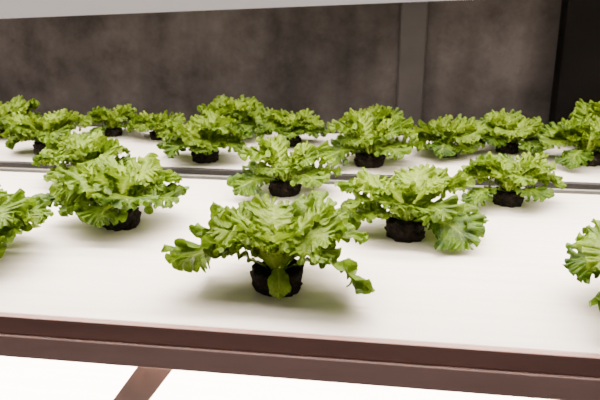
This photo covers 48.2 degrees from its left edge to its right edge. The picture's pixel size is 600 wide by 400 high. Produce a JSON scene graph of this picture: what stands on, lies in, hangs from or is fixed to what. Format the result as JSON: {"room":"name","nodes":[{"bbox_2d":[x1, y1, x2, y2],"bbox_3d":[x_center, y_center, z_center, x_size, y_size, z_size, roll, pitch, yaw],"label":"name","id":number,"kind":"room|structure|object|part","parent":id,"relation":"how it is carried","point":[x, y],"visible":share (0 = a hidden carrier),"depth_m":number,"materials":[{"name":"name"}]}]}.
{"room":"indoor hydroponic farm","nodes":[
{"label":"indoor hydroponic farm","id":0,"kind":"room"},
{"bbox_2d":[0,0,561,138],"bbox_3d":[0.340,-0.475,2.352,8.000,2.800,0.100,2,18,8],"label":"wall","id":1,"kind":"structure","parent":0,"point":[482,56],"depth_m":2.35,"materials":[{"name":"grey concrete"}]},
{"bbox_2d":[396,1,427,135],"bbox_3d":[0.381,-0.455,2.288,0.090,2.800,0.020,2,18,8],"label":"trim","id":2,"kind":"structure","parent":1,"relation":"attached to","point":[413,15],"depth_m":2.27,"materials":[{"name":"grey metal"}]},
{"bbox_2d":[548,0,599,140],"bbox_3d":[0.920,-0.421,2.181,0.160,2.800,0.090,2,18,8],"label":"trim","id":3,"kind":"structure","parent":1,"relation":"attached to","point":[576,77],"depth_m":2.13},
{"bbox_3d":[-0.010,1.643,0.442,8.000,0.100,4.860,2,18,8],"label":"floor","id":4,"kind":"structure","parent":0,"visible":0},
{"bbox_2d":[0,172,599,399],"bbox_3d":[-0.130,0.638,1.474,3.800,1.200,0.826,2,18,8],"label":"rack","id":5,"kind":"object","parent":4,"relation":"on","point":[88,312],"visible":0.74,"depth_m":1.03,"materials":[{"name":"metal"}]},
{"bbox_2d":[0,185,53,258],"bbox_3d":[-0.575,0.038,1.157,0.279,0.136,0.267,13,22,36],"label":"plant","id":6,"kind":"object","parent":5,"relation":"on","point":[17,210],"visible":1,"depth_m":1.12,"materials":[{"name":"green plant"}]},
{"bbox_2d":[31,130,137,182],"bbox_3d":[-0.515,-0.101,1.622,0.250,0.122,0.239,13,22,36],"label":"plant","id":7,"kind":"object","parent":5,"relation":"on","point":[78,150],"visible":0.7,"depth_m":1.58,"materials":[{"name":"green plant"}]},
{"bbox_2d":[46,152,189,230],"bbox_3d":[-0.355,-0.019,1.327,0.265,0.142,0.260,13,22,37],"label":"plant","id":8,"kind":"object","parent":5,"relation":"on","point":[109,196],"visible":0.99,"depth_m":1.27,"materials":[{"name":"green plant"}]},
{"bbox_2d":[0,0,446,18],"bbox_3d":[-0.178,-0.268,0.842,2.600,0.169,0.100,2,18,8],"label":"light","id":9,"kind":"object","parent":5,"relation":"attached to","point":[8,8],"visible":1,"depth_m":0.81,"materials":[{"name":"white"}]},
{"bbox_2d":[161,190,374,299],"bbox_3d":[-0.036,0.070,1.051,0.316,0.137,0.249,2,18,8],"label":"plant","id":10,"kind":"object","parent":5,"relation":"on","point":[279,233],"visible":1,"depth_m":1.01,"materials":[{"name":"green plant"}]},
{"bbox_3d":[-0.129,0.458,1.422,3.800,0.024,0.740,2,18,8],"label":"panel","id":11,"kind":"part","parent":5,"relation":"part of","materials":[{"name":"white plastic"}]},
{"bbox_2d":[226,135,341,197],"bbox_3d":[-0.028,-0.083,1.542,0.248,0.136,0.232,2,18,8],"label":"plant","id":12,"kind":"object","parent":5,"relation":"on","point":[284,169],"visible":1,"depth_m":1.49,"materials":[{"name":"green plant"}]},
{"bbox_3d":[-0.182,0.220,0.959,3.800,0.036,0.030,2,18,8],"label":"rail","id":13,"kind":"part","parent":5,"relation":"part of","materials":[{"name":"brown metal"}]},
{"bbox_2d":[334,163,488,250],"bbox_3d":[0.211,0.000,1.279,0.293,0.135,0.253,1,17,4],"label":"plant","id":14,"kind":"object","parent":5,"relation":"on","point":[409,196],"visible":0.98,"depth_m":1.23,"materials":[{"name":"green plant"}]},
{"bbox_2d":[457,151,566,207],"bbox_3d":[0.460,-0.052,1.469,0.237,0.122,0.231,4,18,12],"label":"plant","id":15,"kind":"object","parent":5,"relation":"on","point":[510,174],"visible":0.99,"depth_m":1.44,"materials":[{"name":"green plant"}]},
{"bbox_2d":[562,218,599,310],"bbox_3d":[0.527,0.093,0.946,0.284,0.156,0.290,0,17,-1],"label":"plant","id":16,"kind":"object","parent":5,"relation":"on","point":[585,262],"visible":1,"depth_m":0.98,"materials":[{"name":"green plant"}]},
{"bbox_2d":[0,126,599,194],"bbox_3d":[-0.030,0.428,2.145,3.800,1.200,0.590,2,18,8],"label":"rack","id":17,"kind":"object","parent":4,"relation":"on","point":[581,180],"visible":0.14,"depth_m":1.83,"materials":[{"name":"metal"}]},
{"bbox_2d":[0,95,42,137],"bbox_3d":[-0.954,-0.269,2.153,0.230,0.126,0.235,-3,18,-11],"label":"plant","id":18,"kind":"object","parent":17,"relation":"on","point":[16,104],"visible":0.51,"depth_m":2.14,"materials":[{"name":"green plant"}]},
{"bbox_2d":[0,108,92,154],"bbox_3d":[-0.720,-0.199,1.925,0.277,0.128,0.240,-1,17,-2],"label":"plant","id":19,"kind":"object","parent":17,"relation":"on","point":[57,125],"visible":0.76,"depth_m":1.88,"materials":[{"name":"green plant"}]},
{"bbox_2d":[81,104,136,136],"bbox_3d":[-0.606,-0.260,2.161,0.203,0.104,0.198,-7,19,-21],"label":"plant","id":20,"kind":"object","parent":17,"relation":"on","point":[112,119],"visible":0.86,"depth_m":2.13,"materials":[{"name":"green plant"}]},
{"bbox_2d":[127,110,185,139],"bbox_3d":[-0.452,-0.236,2.109,0.182,0.089,0.174,-7,19,-21],"label":"plant","id":21,"kind":"object","parent":17,"relation":"on","point":[142,122],"visible":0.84,"depth_m":2.08,"materials":[{"name":"green plant"}]},
{"bbox_2d":[156,108,253,163],"bbox_3d":[-0.263,-0.174,1.837,0.249,0.134,0.244,-7,19,-20],"label":"plant","id":22,"kind":"object","parent":17,"relation":"on","point":[202,137],"visible":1,"depth_m":1.79,"materials":[{"name":"green plant"}]},
{"bbox_2d":[187,94,263,137],"bbox_3d":[-0.225,-0.265,2.133,0.253,0.129,0.265,5,18,17],"label":"plant","id":23,"kind":"object","parent":17,"relation":"on","point":[246,109],"visible":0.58,"depth_m":2.10,"materials":[{"name":"green plant"}]},
{"bbox_2d":[255,107,328,146],"bbox_3d":[-0.025,-0.221,2.018,0.211,0.116,0.216,6,18,18],"label":"plant","id":24,"kind":"object","parent":17,"relation":"on","point":[292,126],"visible":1,"depth_m":1.99,"materials":[{"name":"green plant"}]},
{"bbox_3d":[-0.070,-0.044,1.702,3.800,0.026,0.011,2,18,8],"label":"support rail","id":25,"kind":"part","parent":17,"relation":"part of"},
{"bbox_3d":[-0.063,-0.046,1.755,3.800,0.059,0.016,2,18,8],"label":"rail","id":26,"kind":"part","parent":17,"relation":"part of","materials":[{"name":"metal"}]},
{"bbox_2d":[318,111,423,167],"bbox_3d":[0.196,-0.166,1.789,0.268,0.147,0.250,5,18,15],"label":"plant","id":27,"kind":"object","parent":17,"relation":"on","point":[373,146],"visible":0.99,"depth_m":1.75,"materials":[{"name":"green plant"}]},
{"bbox_2d":[339,103,411,137],"bbox_3d":[0.228,-0.231,2.051,0.225,0.115,0.235,9,20,26],"label":"plant","id":28,"kind":"object","parent":17,"relation":"on","point":[381,112],"visible":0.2,"depth_m":2.04,"materials":[{"name":"green plant"}]},
{"bbox_2d":[408,114,488,158],"bbox_3d":[0.417,-0.181,1.894,0.229,0.112,0.219,-7,19,-21],"label":"plant","id":29,"kind":"object","parent":17,"relation":"on","point":[444,134],"visible":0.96,"depth_m":1.86,"materials":[{"name":"green plant"}]},
{"bbox_2d":[476,108,544,154],"bbox_3d":[0.602,-0.195,1.930,0.221,0.119,0.216,6,18,18],"label":"plant","id":30,"kind":"object","parent":17,"relation":"on","point":[507,131],"visible":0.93,"depth_m":1.88,"materials":[{"name":"green plant"}]},
{"bbox_2d":[536,116,599,168],"bbox_3d":[0.777,-0.166,1.806,0.268,0.138,0.262,-1,17,-4],"label":"plant","id":31,"kind":"object","parent":17,"relation":"on","point":[587,137],"visible":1,"depth_m":1.77,"materials":[{"name":"green plant"}]},
{"bbox_2d":[557,99,599,149],"bbox_3d":[0.913,-0.217,1.959,0.308,0.142,0.266,2,18,8],"label":"plant","id":32,"kind":"object","parent":17,"relation":"on","point":[582,110],"visible":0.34,"depth_m":1.96,"materials":[{"name":"green plant"}]}
]}

